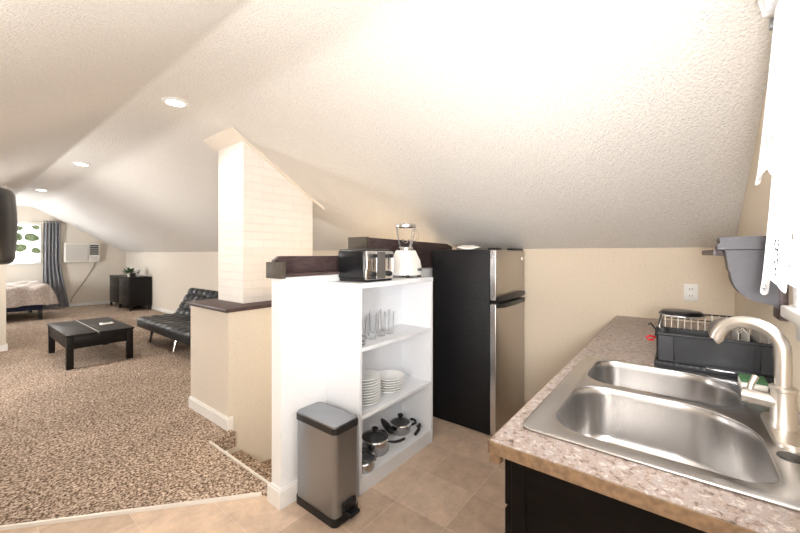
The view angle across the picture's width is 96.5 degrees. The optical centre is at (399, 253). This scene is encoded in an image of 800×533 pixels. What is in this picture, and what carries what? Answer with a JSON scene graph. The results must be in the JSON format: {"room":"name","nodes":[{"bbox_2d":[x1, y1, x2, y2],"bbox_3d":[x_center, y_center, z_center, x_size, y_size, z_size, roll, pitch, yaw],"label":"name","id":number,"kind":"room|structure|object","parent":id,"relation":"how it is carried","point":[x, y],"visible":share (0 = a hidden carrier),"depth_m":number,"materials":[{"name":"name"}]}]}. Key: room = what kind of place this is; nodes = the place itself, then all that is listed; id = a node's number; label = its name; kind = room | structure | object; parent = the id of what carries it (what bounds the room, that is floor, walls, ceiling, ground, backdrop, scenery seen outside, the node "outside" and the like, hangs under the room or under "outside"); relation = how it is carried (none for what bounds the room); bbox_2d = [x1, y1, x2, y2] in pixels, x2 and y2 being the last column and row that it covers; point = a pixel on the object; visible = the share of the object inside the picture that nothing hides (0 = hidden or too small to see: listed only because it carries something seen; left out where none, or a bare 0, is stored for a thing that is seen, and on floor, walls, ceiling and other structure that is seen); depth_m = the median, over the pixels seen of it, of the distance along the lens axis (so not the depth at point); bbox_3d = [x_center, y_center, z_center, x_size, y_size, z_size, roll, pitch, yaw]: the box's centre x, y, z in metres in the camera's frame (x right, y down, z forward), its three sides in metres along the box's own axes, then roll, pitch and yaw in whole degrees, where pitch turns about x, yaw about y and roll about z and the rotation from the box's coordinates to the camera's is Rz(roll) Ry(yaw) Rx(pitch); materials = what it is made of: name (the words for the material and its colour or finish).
{"room":"studio apartment","nodes":[
{"label":"studio apartment","id":0,"kind":"room"},
{"bbox_2d":[0,186,5,344],"bbox_3d":[-6.092,0.198,4.483,0.120,2.364,1.535,0,0,38],"label":"wall partition","id":1,"kind":"structure","parent":0,"point":[2,267],"depth_m":5.03,"materials":[{"name":"beige paint"}]},
{"bbox_2d":[0,343,7,351],"bbox_3d":[-6.088,1.330,4.489,0.150,0.100,1.550,0,0,38],"label":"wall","id":2,"kind":"structure","parent":1,"relation":"attached to","point":[2,347],"depth_m":5.03,"materials":[{"name":"white paint"}]},
{"bbox_2d":[0,187,17,264],"bbox_3d":[-1.893,-0.319,1.500,0.392,0.730,0.392,0,0,38],"label":"television","id":3,"kind":"object","parent":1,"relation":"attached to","point":[8,208],"visible":1,"depth_m":1.56,"materials":[{"name":"black plastic"}]},
{"bbox_2d":[6,206,125,303],"bbox_3d":[-9.124,0.140,8.541,0.100,2.680,4.180,0,0,38],"label":"wall","id":4,"kind":"structure","parent":0,"point":[96,287],"depth_m":9.32,"materials":[{"name":"beige paint"}]},
{"bbox_2d":[6,263,40,264],"bbox_3d":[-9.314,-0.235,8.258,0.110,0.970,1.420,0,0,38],"label":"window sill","id":5,"kind":"structure","parent":4,"relation":"in","point":[10,263],"depth_m":8.50,"materials":[{"name":"white paint"}]},
{"bbox_2d":[13,224,40,262],"bbox_3d":[-9.245,-0.255,8.255,0.022,0.930,1.340,0,0,38],"label":"blind","id":6,"kind":"object","parent":4,"relation":"attached to","point":[28,250],"visible":0.7,"depth_m":8.61,"materials":[{"name":"white fabric"}]},
{"bbox_2d":[17,220,64,223],"bbox_3d":[-9.231,-0.785,8.244,0.095,0.021,2.180,0,0,38],"label":"curtain rod","id":7,"kind":"object","parent":4,"relation":"attached to","point":[17,220],"visible":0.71,"depth_m":8.68,"materials":[{"name":"silver metal"}]},
{"bbox_2d":[43,221,69,308],"bbox_3d":[-8.624,0.265,8.960,0.089,2.170,0.496,0,0,38],"label":"curtain","id":8,"kind":"object","parent":7,"relation":"hanging from","point":[52,271],"visible":0.88,"depth_m":8.92,"materials":[{"name":"grey fabric"}]},
{"bbox_2d":[48,301,113,308],"bbox_3d":[-9.078,1.335,8.506,0.015,0.090,4.180,0,0,38],"label":"baseboard","id":9,"kind":"structure","parent":4,"relation":"attached to","point":[100,302],"depth_m":9.50,"materials":[{"name":"white paint"}]},
{"bbox_2d":[63,243,99,261],"bbox_3d":[-8.337,-0.035,9.367,0.117,0.500,0.710,0,0,38],"label":"air conditioner","id":10,"kind":"object","parent":4,"relation":"attached to","point":[72,252],"visible":1,"depth_m":9.31,"materials":[{"name":"white plastic"}]},
{"bbox_2d":[66,244,87,260],"bbox_3d":[-8.366,-0.035,9.249,0.018,0.430,0.430,0,0,38],"label":"panel","id":11,"kind":"object","parent":10,"relation":"attached to","point":[74,252],"depth_m":9.24,"materials":[{"name":"white plastic"}]},
{"bbox_2d":[70,263,94,301],"bbox_3d":[-8.359,0.725,9.416,0.018,1.035,0.517,0,0,38],"label":"power cord","id":12,"kind":"object","parent":10,"relation":"hanging from","point":[94,263],"visible":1,"depth_m":9.41,"materials":[{"name":"beige plastic"}]},
{"bbox_2d":[90,245,98,254],"bbox_3d":[-8.158,-0.110,9.525,0.006,0.260,0.180,0,0,38],"label":"vent","id":13,"kind":"object","parent":10,"relation":"attached to","point":[94,249],"depth_m":9.53,"materials":[{"name":"white plastic"}]},
{"bbox_2d":[191,306,271,462],"bbox_3d":[-1.105,1.567,3.639,0.690,2.225,1.637,0,0,38],"label":"wall","id":14,"kind":"structure","parent":0,"point":[231,353],"depth_m":2.95,"materials":[{"name":"beige paint"}]},
{"bbox_2d":[188,396,232,430],"bbox_3d":[-1.599,1.327,2.995,0.708,0.107,0.050,0,0,38],"label":"baseboard","id":15,"kind":"structure","parent":14,"relation":"attached to","point":[225,422],"depth_m":2.92,"materials":[{"name":"white paint"}]},
{"bbox_2d":[186,298,271,312],"bbox_3d":[-1.106,0.440,3.641,0.745,0.030,1.695,0,0,38],"label":"trim","id":16,"kind":"structure","parent":14,"relation":"on","point":[224,306],"depth_m":3.00,"materials":[{"name":"brown wood"}]},
{"bbox_2d":[218,141,312,302],"bbox_3d":[-1.296,-0.298,3.492,0.450,1.446,0.735,0,0,38],"label":"chimney","id":17,"kind":"object","parent":16,"relation":"on","point":[263,217],"visible":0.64,"depth_m":3.22,"materials":[{"name":"white brick"}]},
{"bbox_2d":[0,303,506,532],"bbox_3d":[-4.080,1.424,4.585,12.920,0.112,4.380,0,0,38],"label":"floor","id":18,"kind":"structure","parent":0,"point":[111,431],"depth_m":2.37,"materials":[{"name":"carpet"}]},
{"bbox_2d":[6,280,58,319],"bbox_3d":[-8.585,0.979,7.210,1.654,0.778,2.250,0,0,38],"label":"bed","id":19,"kind":"object","parent":18,"relation":"on","point":[28,295],"visible":0.98,"depth_m":7.30,"materials":[{"name":"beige fabric"}]},
{"bbox_2d":[47,317,133,370],"bbox_3d":[-4.190,1.164,4.818,1.240,0.408,0.670,0,0,38],"label":"coffee table","id":20,"kind":"object","parent":18,"relation":"on","point":[71,335],"visible":1,"depth_m":4.56,"materials":[{"name":"brown wood"}]},
{"bbox_2d":[99,321,113,324],"bbox_3d":[-4.000,0.944,4.865,0.100,0.030,0.140,0,0,38],"label":"remote control","id":21,"kind":"object","parent":20,"relation":"on","point":[110,322],"visible":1,"depth_m":4.84,"materials":[{"name":"white plastic"}]},
{"bbox_2d":[109,274,151,310],"bbox_3d":[-6.952,0.964,9.162,1.670,0.808,0.482,0,0,38],"label":"dresser","id":22,"kind":"object","parent":18,"relation":"on","point":[125,290],"visible":0.98,"depth_m":8.73,"materials":[{"name":"brown wood"}]},
{"bbox_2d":[122,267,138,276],"bbox_3d":[-6.644,0.431,8.750,0.369,0.257,0.302,0,0,-7],"label":"potted plant","id":23,"kind":"object","parent":22,"relation":"on","point":[128,270],"visible":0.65,"depth_m":8.73,"materials":[{"name":"green plant"}]},
{"bbox_2d":[137,288,217,351],"bbox_3d":[-3.091,0.978,5.336,2.010,0.788,0.881,0,0,38],"label":"futon sofa","id":24,"kind":"object","parent":18,"relation":"on","point":[176,326],"visible":0.52,"depth_m":5.33,"materials":[{"name":"black leather"}]},
{"bbox_2d":[297,402,359,528],"bbox_3d":[-0.383,1.126,1.942,0.380,0.508,0.181,0,0,38],"label":"bin","id":25,"kind":"object","parent":18,"relation":"on","point":[327,434],"visible":1,"depth_m":1.87,"materials":[{"name":"silver metal"}]},
{"bbox_2d":[327,276,432,496],"bbox_3d":[-0.103,0.775,2.410,0.280,1.210,0.769,0,0,38],"label":"bookcase","id":26,"kind":"object","parent":18,"relation":"on","point":[409,350],"depth_m":2.45,"materials":[{"name":"white laminate"}]},
{"bbox_2d":[362,319,365,345],"bbox_3d":[-0.236,0.467,2.130,0.068,0.150,0.068,0,0,38],"label":"drinking glass","id":27,"kind":"object","parent":26,"relation":"on","point":[365,319],"visible":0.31,"depth_m":2.14,"materials":[{"name":"clear glass"}]},
{"bbox_2d":[338,249,392,281],"bbox_3d":[-0.208,0.069,2.279,0.272,0.200,0.270,0,0,38],"label":"toaster","id":28,"kind":"object","parent":26,"relation":"on","point":[354,265],"visible":1,"depth_m":2.18,"materials":[{"name":"silver plastic"}]},
{"bbox_2d":[362,447,375,473],"bbox_3d":[-0.222,1.230,2.156,0.156,0.119,0.156,0,0,38],"label":"saucepan","id":29,"kind":"object","parent":26,"relation":"on","point":[368,458],"visible":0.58,"depth_m":2.12,"materials":[{"name":"silver metal"}]},
{"bbox_2d":[366,315,376,339],"bbox_3d":[-0.183,0.467,2.279,0.068,0.150,0.068,0,0,38],"label":"drinking glass","id":30,"kind":"object","parent":26,"relation":"on","point":[366,315],"visible":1,"depth_m":2.29,"materials":[{"name":"clear glass"}]},
{"bbox_2d":[362,397,380,405],"bbox_3d":[-0.234,0.921,2.258,0.224,0.022,0.224,0,0,38],"label":"dinner plate","id":31,"kind":"object","parent":26,"relation":"on","point":[378,400],"visible":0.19,"depth_m":2.20,"materials":[{"name":"white ceramic"}]},
{"bbox_2d":[362,395,380,402],"bbox_3d":[-0.234,0.904,2.258,0.224,0.022,0.224,0,0,38],"label":"dinner plate","id":32,"kind":"object","parent":31,"relation":"on","point":[378,397],"visible":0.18,"depth_m":2.20,"materials":[{"name":"white ceramic"}]},
{"bbox_2d":[362,392,380,400],"bbox_3d":[-0.234,0.888,2.258,0.224,0.022,0.224,0,0,38],"label":"dinner plate","id":33,"kind":"object","parent":32,"relation":"on","point":[377,395],"visible":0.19,"depth_m":2.20,"materials":[{"name":"white ceramic"}]},
{"bbox_2d":[362,390,380,397],"bbox_3d":[-0.234,0.872,2.258,0.224,0.022,0.224,0,0,38],"label":"dinner plate","id":34,"kind":"object","parent":33,"relation":"on","point":[378,392],"visible":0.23,"depth_m":2.20,"materials":[{"name":"white ceramic"}]},
{"bbox_2d":[362,387,380,394],"bbox_3d":[-0.234,0.855,2.258,0.224,0.022,0.224,0,0,38],"label":"dinner plate","id":35,"kind":"object","parent":34,"relation":"on","point":[379,388],"visible":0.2,"depth_m":2.20,"materials":[{"name":"white ceramic"}]},
{"bbox_2d":[362,384,380,391],"bbox_3d":[-0.234,0.839,2.258,0.224,0.022,0.224,0,0,38],"label":"dinner plate","id":36,"kind":"object","parent":35,"relation":"on","point":[377,387],"visible":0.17,"depth_m":2.20,"materials":[{"name":"white ceramic"}]},
{"bbox_2d":[362,382,380,389],"bbox_3d":[-0.234,0.822,2.258,0.224,0.022,0.224,0,0,38],"label":"dinner plate","id":37,"kind":"object","parent":36,"relation":"on","point":[378,384],"visible":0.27,"depth_m":2.20,"materials":[{"name":"white ceramic"}]},
{"bbox_2d":[362,379,380,386],"bbox_3d":[-0.234,0.805,2.258,0.224,0.022,0.224,0,0,38],"label":"dinner plate","id":38,"kind":"object","parent":37,"relation":"on","point":[379,380],"visible":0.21,"depth_m":2.21,"materials":[{"name":"white ceramic"}]},
{"bbox_2d":[362,377,380,383],"bbox_3d":[-0.234,0.789,2.258,0.224,0.022,0.224,0,0,38],"label":"dinner plate","id":39,"kind":"object","parent":38,"relation":"on","point":[377,379],"visible":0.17,"depth_m":2.20,"materials":[{"name":"white ceramic"}]},
{"bbox_2d":[362,369,380,381],"bbox_3d":[-0.234,0.772,2.258,0.224,0.022,0.224,0,0,38],"label":"dinner plate","id":40,"kind":"object","parent":39,"relation":"on","point":[367,374],"visible":0.62,"depth_m":2.28,"materials":[{"name":"white ceramic"}]},
{"bbox_2d":[370,310,378,332],"bbox_3d":[-0.177,0.467,2.464,0.068,0.150,0.068,0,0,38],"label":"drinking glass","id":41,"kind":"object","parent":26,"relation":"on","point":[378,310],"visible":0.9,"depth_m":2.48,"materials":[{"name":"clear glass"}]},
{"bbox_2d":[376,313,385,336],"bbox_3d":[-0.126,0.467,2.367,0.068,0.150,0.068,0,0,38],"label":"drinking glass","id":42,"kind":"object","parent":26,"relation":"on","point":[376,313],"visible":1,"depth_m":2.37,"materials":[{"name":"clear glass"}]},
{"bbox_2d":[362,426,404,456],"bbox_3d":[-0.132,1.213,2.321,0.285,0.154,0.202,0,0,38],"label":"saucepan","id":43,"kind":"object","parent":26,"relation":"on","point":[376,441],"visible":0.89,"depth_m":2.29,"materials":[{"name":"silver metal"}]},
{"bbox_2d":[380,309,389,330],"bbox_3d":[-0.106,0.467,2.530,0.068,0.150,0.068,0,0,38],"label":"drinking glass","id":44,"kind":"object","parent":26,"relation":"on","point":[380,309],"visible":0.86,"depth_m":2.54,"materials":[{"name":"clear glass"}]},
{"bbox_2d":[381,418,392,433],"bbox_3d":[-0.093,1.221,2.530,0.129,0.120,0.060,0,0,38],"label":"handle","id":45,"kind":"object","parent":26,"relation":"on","point":[383,421],"visible":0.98,"depth_m":2.55,"materials":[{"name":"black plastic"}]},
{"bbox_2d":[384,311,393,333],"bbox_3d":[-0.073,0.467,2.434,0.068,0.150,0.068,0,0,38],"label":"drinking glass","id":46,"kind":"object","parent":26,"relation":"on","point":[384,311],"visible":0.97,"depth_m":2.44,"materials":[{"name":"clear glass"}]},
{"bbox_2d":[380,386,403,393],"bbox_3d":[-0.082,0.918,2.443,0.216,0.028,0.216,0,0,38],"label":"plate","id":47,"kind":"object","parent":26,"relation":"on","point":[397,390],"visible":0.31,"depth_m":2.38,"materials":[{"name":"white ceramic"}]},
{"bbox_2d":[380,384,403,391],"bbox_3d":[-0.080,0.902,2.443,0.216,0.028,0.216,0,0,38],"label":"plate","id":48,"kind":"object","parent":47,"relation":"on","point":[401,386],"visible":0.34,"depth_m":2.38,"materials":[{"name":"white ceramic"}]},
{"bbox_2d":[380,382,403,388],"bbox_3d":[-0.079,0.887,2.443,0.216,0.028,0.216,0,0,38],"label":"plate","id":49,"kind":"object","parent":48,"relation":"on","point":[398,385],"visible":0.23,"depth_m":2.37,"materials":[{"name":"white ceramic"}]},
{"bbox_2d":[380,380,403,386],"bbox_3d":[-0.077,0.872,2.444,0.216,0.028,0.216,0,0,38],"label":"plate","id":50,"kind":"object","parent":49,"relation":"on","point":[402,381],"visible":0.27,"depth_m":2.38,"materials":[{"name":"white ceramic"}]},
{"bbox_2d":[380,377,404,384],"bbox_3d":[-0.076,0.856,2.444,0.216,0.028,0.216,0,0,38],"label":"plate","id":51,"kind":"object","parent":50,"relation":"on","point":[399,380],"visible":0.31,"depth_m":2.38,"materials":[{"name":"white ceramic"}]},
{"bbox_2d":[378,370,404,381],"bbox_3d":[-0.075,0.841,2.444,0.216,0.028,0.216,0,0,38],"label":"plate","id":52,"kind":"object","parent":51,"relation":"on","point":[386,375],"visible":0.85,"depth_m":2.47,"materials":[{"name":"white ceramic"}]},
{"bbox_2d":[384,413,416,435],"bbox_3d":[0.003,1.224,2.596,0.178,0.131,0.238,0,0,38],"label":"stock pot","id":53,"kind":"object","parent":26,"relation":"on","point":[401,425],"visible":0.94,"depth_m":2.55,"materials":[{"name":"silver metal"}]},
{"bbox_2d":[393,223,421,277],"bbox_3d":[0.052,-0.025,2.627,0.198,0.389,0.222,0,0,38],"label":"blender","id":54,"kind":"object","parent":26,"relation":"on","point":[406,262],"visible":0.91,"depth_m":2.55,"materials":[{"name":"white plastic"}]},
{"bbox_2d":[396,227,418,246],"bbox_3d":[0.057,-0.124,2.638,0.146,0.144,0.198,0,0,38],"label":"jar","id":55,"kind":"object","parent":54,"relation":"on","point":[411,242],"depth_m":2.64,"materials":[{"name":"clear glass"}]},
{"bbox_2d":[432,248,524,434],"bbox_3d":[0.701,0.666,3.078,0.604,1.427,0.622,0,0,38],"label":"refrigerator","id":56,"kind":"object","parent":18,"relation":"on","point":[478,303],"visible":0.96,"depth_m":2.83,"materials":[{"name":"black metal"}]},
{"bbox_2d":[456,245,479,249],"bbox_3d":[0.550,-0.054,2.873,0.180,0.037,0.220,0,0,38],"label":"plate","id":57,"kind":"object","parent":56,"relation":"on","point":[461,246],"visible":0.98,"depth_m":2.81,"materials":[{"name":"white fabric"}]},
{"bbox_2d":[505,459,706,532],"bbox_3d":[1.212,0.945,1.632,0.663,0.870,2.295,0,0,38],"label":"base cabinet","id":58,"kind":"object","parent":18,"relation":"on","point":[536,501],"visible":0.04,"depth_m":0.83,"materials":[{"name":"black wood"}]},
{"bbox_2d":[488,315,799,532],"bbox_3d":[1.202,0.497,1.615,0.661,0.055,2.333,0,0,38],"label":"countertop","id":59,"kind":"structure","parent":58,"relation":"on","point":[703,507],"depth_m":0.78,"materials":[{"name":"stone"}]},
{"bbox_2d":[523,356,799,512],"bbox_3d":[0.817,0.559,1.120,0.583,0.200,0.860,0,0,38],"label":"sink","id":60,"kind":"object","parent":59,"relation":"in","point":[695,426],"visible":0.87,"depth_m":1.10,"materials":[{"name":"silver metal"}]},
{"bbox_2d":[738,373,767,391],"bbox_3d":[1.227,0.446,1.243,0.067,0.031,0.090,0,0,38],"label":"sponge","id":61,"kind":"object","parent":60,"relation":"on","point":[762,384],"visible":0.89,"depth_m":1.22,"materials":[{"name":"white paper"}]},
{"bbox_2d":[654,314,773,383],"bbox_3d":[1.352,0.382,1.568,0.364,0.175,0.483,0,0,38],"label":"dish rack","id":62,"kind":"object","parent":59,"relation":"on","point":[690,349],"visible":0.75,"depth_m":1.42,"materials":[{"name":"black plastic"}]},
{"bbox_2d":[645,322,655,340],"bbox_3d":[1.155,0.356,1.643,0.043,0.077,0.065,0,0,38],"label":"tool","id":63,"kind":"object","parent":62,"relation":"hanging from","point":[648,339],"visible":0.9,"depth_m":1.63,"materials":[{"name":"red plastic"}]},
{"bbox_2d":[656,326,668,355],"bbox_3d":[1.125,0.378,1.532,0.044,0.125,0.044,0,0,38],"label":"cup","id":64,"kind":"object","parent":62,"relation":"on","point":[662,341],"depth_m":1.51,"materials":[{"name":"black plastic"}]},
{"bbox_2d":[658,309,706,318],"bbox_3d":[1.343,0.282,1.704,0.184,0.021,0.184,0,0,38],"label":"skillet","id":65,"kind":"object","parent":62,"relation":"on","point":[679,313],"visible":1,"depth_m":1.66,"materials":[{"name":"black metal"}]},
{"bbox_2d":[654,351,773,383],"bbox_3d":[1.352,0.458,1.568,0.364,0.023,0.483,0,0,38],"label":"drip tray","id":66,"kind":"object","parent":62,"relation":"on","point":[662,361],"depth_m":1.41,"materials":[{"name":"black plastic"}]},
{"bbox_2d":[659,327,771,376],"bbox_3d":[1.358,0.393,1.575,0.336,0.115,0.445,0,0,38],"label":"basket","id":67,"kind":"object","parent":62,"relation":"on","point":[752,354],"depth_m":1.41,"materials":[{"name":"black plastic"}]},
{"bbox_2d":[708,318,746,340],"bbox_3d":[1.498,0.358,1.635,0.136,0.134,0.034,0,0,38],"label":"dinner plate","id":68,"kind":"object","parent":62,"relation":"in","point":[728,336],"visible":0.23,"depth_m":1.64,"materials":[{"name":"brown"}]},
{"bbox_2d":[706,367,751,373],"bbox_3d":[1.242,0.443,1.349,0.130,0.004,0.025,0,0,38],"label":"table knife","id":69,"kind":"object","parent":62,"relation":"on","point":[709,368],"visible":0.68,"depth_m":1.35,"materials":[{"name":"silver metal"}]},
{"bbox_2d":[709,316,799,452],"bbox_3d":[0.952,0.317,0.963,0.175,0.290,0.240,0,0,38],"label":"kitchen faucet","id":70,"kind":"object","parent":59,"relation":"on","point":[780,422],"visible":1,"depth_m":0.92,"materials":[{"name":"silver metal"}]},
{"bbox_2d":[272,268,431,487],"bbox_3d":[-0.051,1.403,2.779,0.090,2.555,2.050,0,0,38],"label":"wall","id":71,"kind":"structure","parent":0,"point":[299,304],"depth_m":2.01,"materials":[{"name":"white paint"}]},
{"bbox_2d":[0,492,261,530],"bbox_3d":[-1.398,1.372,1.916,1.239,0.016,0.020,0,0,-12],"label":"trim","id":72,"kind":"structure","parent":71,"relation":"attached to","point":[255,494],"depth_m":1.90,"materials":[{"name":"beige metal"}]},
{"bbox_2d":[209,441,269,483],"bbox_3d":[-1.048,1.368,2.334,0.850,0.016,0.020,0,0,38],"label":"trim","id":73,"kind":"structure","parent":71,"relation":"attached to","point":[210,442],"depth_m":2.32,"materials":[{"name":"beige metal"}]},
{"bbox_2d":[267,479,297,509],"bbox_3d":[-0.590,1.328,2.089,0.123,0.104,0.336,0,0,38],"label":"baseboard","id":74,"kind":"structure","parent":71,"relation":"attached to","point":[278,497],"depth_m":1.96,"materials":[{"name":"white paint"}]},
{"bbox_2d":[266,256,339,278],"bbox_3d":[-0.427,0.072,2.247,0.155,0.120,0.832,0,0,38],"label":"wooden ledge","id":75,"kind":"object","parent":71,"relation":"on","point":[281,267],"visible":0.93,"depth_m":2.09,"materials":[{"name":"brown wood"}]},
{"bbox_2d":[348,237,451,267],"bbox_3d":[0.062,0.000,3.109,0.190,0.250,1.230,0,0,38],"label":"wooden ledge","id":76,"kind":"object","parent":71,"relation":"on","point":[423,250],"visible":0.46,"depth_m":2.86,"materials":[{"name":"brown wood"}]},
{"bbox_2d":[0,0,773,251],"bbox_3d":[-4.096,-0.657,4.598,12.880,1.225,4.180,0,0,38],"label":"ceiling","id":77,"kind":"structure","parent":0,"point":[484,124],"depth_m":2.08,"materials":[{"name":"white paint"}]},
{"bbox_2d":[72,162,90,165],"bbox_3d":[-4.058,-1.144,4.549,0.180,0.012,0.180,0,0,38],"label":"recessed light","id":78,"kind":"object","parent":77,"relation":"in","point":[75,163],"visible":1,"depth_m":4.54,"materials":[{"name":"white paint"}]},
{"bbox_2d":[161,97,188,107],"bbox_3d":[-1.697,-1.144,2.697,0.180,0.012,0.180,0,0,38],"label":"recessed light","id":79,"kind":"object","parent":77,"relation":"in","point":[172,101],"visible":1,"depth_m":2.69,"materials":[{"name":"white paint"}]},
{"bbox_2d":[204,127,323,209],"bbox_3d":[-1.298,-0.759,3.506,0.530,0.603,0.975,0,0,38],"label":"trim","id":80,"kind":"structure","parent":77,"relation":"attached to","point":[230,136],"depth_m":3.19,"materials":[{"name":"beige paint"}]},
{"bbox_2d":[126,247,734,404],"bbox_3d":[-2.775,1.268,6.281,12.880,2.825,0.100,0,0,38],"label":"wall","id":81,"kind":"structure","parent":0,"point":[571,295],"depth_m":2.91,"materials":[{"name":"beige paint"}]},
{"bbox_2d":[142,305,174,313],"bbox_3d":[-4.298,1.335,7.403,8.900,0.090,0.015,0,0,38],"label":"baseboard","id":82,"kind":"structure","parent":81,"relation":"attached to","point":[145,306],"depth_m":8.49,"materials":[{"name":"white paint"}]},
{"bbox_2d":[684,284,697,301],"bbox_3d":[2.006,0.267,2.461,0.075,0.117,0.010,0,0,38],"label":"wall outlet","id":83,"kind":"object","parent":81,"relation":"attached to","point":[690,290],"visible":1,"depth_m":2.46,"materials":[{"name":"white paint"}]},
{"bbox_2d":[735,81,799,411],"bbox_3d":[0.932,0.140,0.654,0.100,2.680,4.180,0,0,38],"label":"wall","id":84,"kind":"structure","parent":0,"point":[755,209],"depth_m":1.58,"materials":[{"name":"beige paint"}]},
{"bbox_2d":[702,249,777,255],"bbox_3d":[1.544,-0.006,1.662,0.179,0.024,0.918,0,0,38],"label":"wall shelf","id":85,"kind":"object","parent":84,"relation":"attached to","point":[713,252],"visible":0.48,"depth_m":1.36,"materials":[{"name":"brown wood"}]},
{"bbox_2d":[715,236,787,320],"bbox_3d":[1.224,0.080,1.251,0.175,0.280,0.120,0,0,38],"label":"bracket","id":86,"kind":"object","parent":84,"relation":"attached to","point":[743,255],"visible":0.66,"depth_m":1.22,"materials":[{"name":"grey plastic"}]},
{"bbox_2d":[769,17,773,30],"bbox_3d":[0.805,-0.733,0.618,0.054,0.035,1.305,0,0,38],"label":"curtain rod","id":87,"kind":"object","parent":84,"relation":"attached to","point":[771,21],"visible":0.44,"depth_m":1.13,"materials":[{"name":"white paint"}]},
{"bbox_2d":[755,0,799,184],"bbox_3d":[0.779,-0.516,0.641,0.084,0.611,1.270,0,0,38],"label":"lace valance","id":88,"kind":"object","parent":87,"relation":"hanging from","point":[783,85],"visible":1,"depth_m":0.90,"materials":[{"name":"white fabric"}]},
{"bbox_2d":[760,87,799,294],"bbox_3d":[0.797,-0.292,0.652,0.072,0.837,1.310,0,0,38],"label":"lace curtain","id":89,"kind":"object","parent":87,"relation":"hanging from","point":[784,206],"visible":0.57,"depth_m":0.88,"materials":[{"name":"white fabric"}]},
{"bbox_2d":[780,234,799,342],"bbox_3d":[0.887,-0.287,0.645,0.120,1.085,1.070,0,0,38],"label":"window","id":90,"kind":"structure","parent":84,"relation":"in","point":[790,313],"depth_m":1.02,"materials":[{"name":"white glass"}]},
{"bbox_3d":[-0.489,2.725,3.103,1.200,0.110,2.280,0,0,38],"label":"floor","id":91,"kind":"structure","parent":0,"visible":0},
{"bbox_2d":[231,450,271,481],"bbox_3d":[-0.457,2.055,3.120,0.970,1.290,2.015,0,0,38],"label":"staircase","id":92,"kind":"structure","parent":91,"relation":"on","point":[264,469],"depth_m":2.68,"materials":[{"name":"carpet"}]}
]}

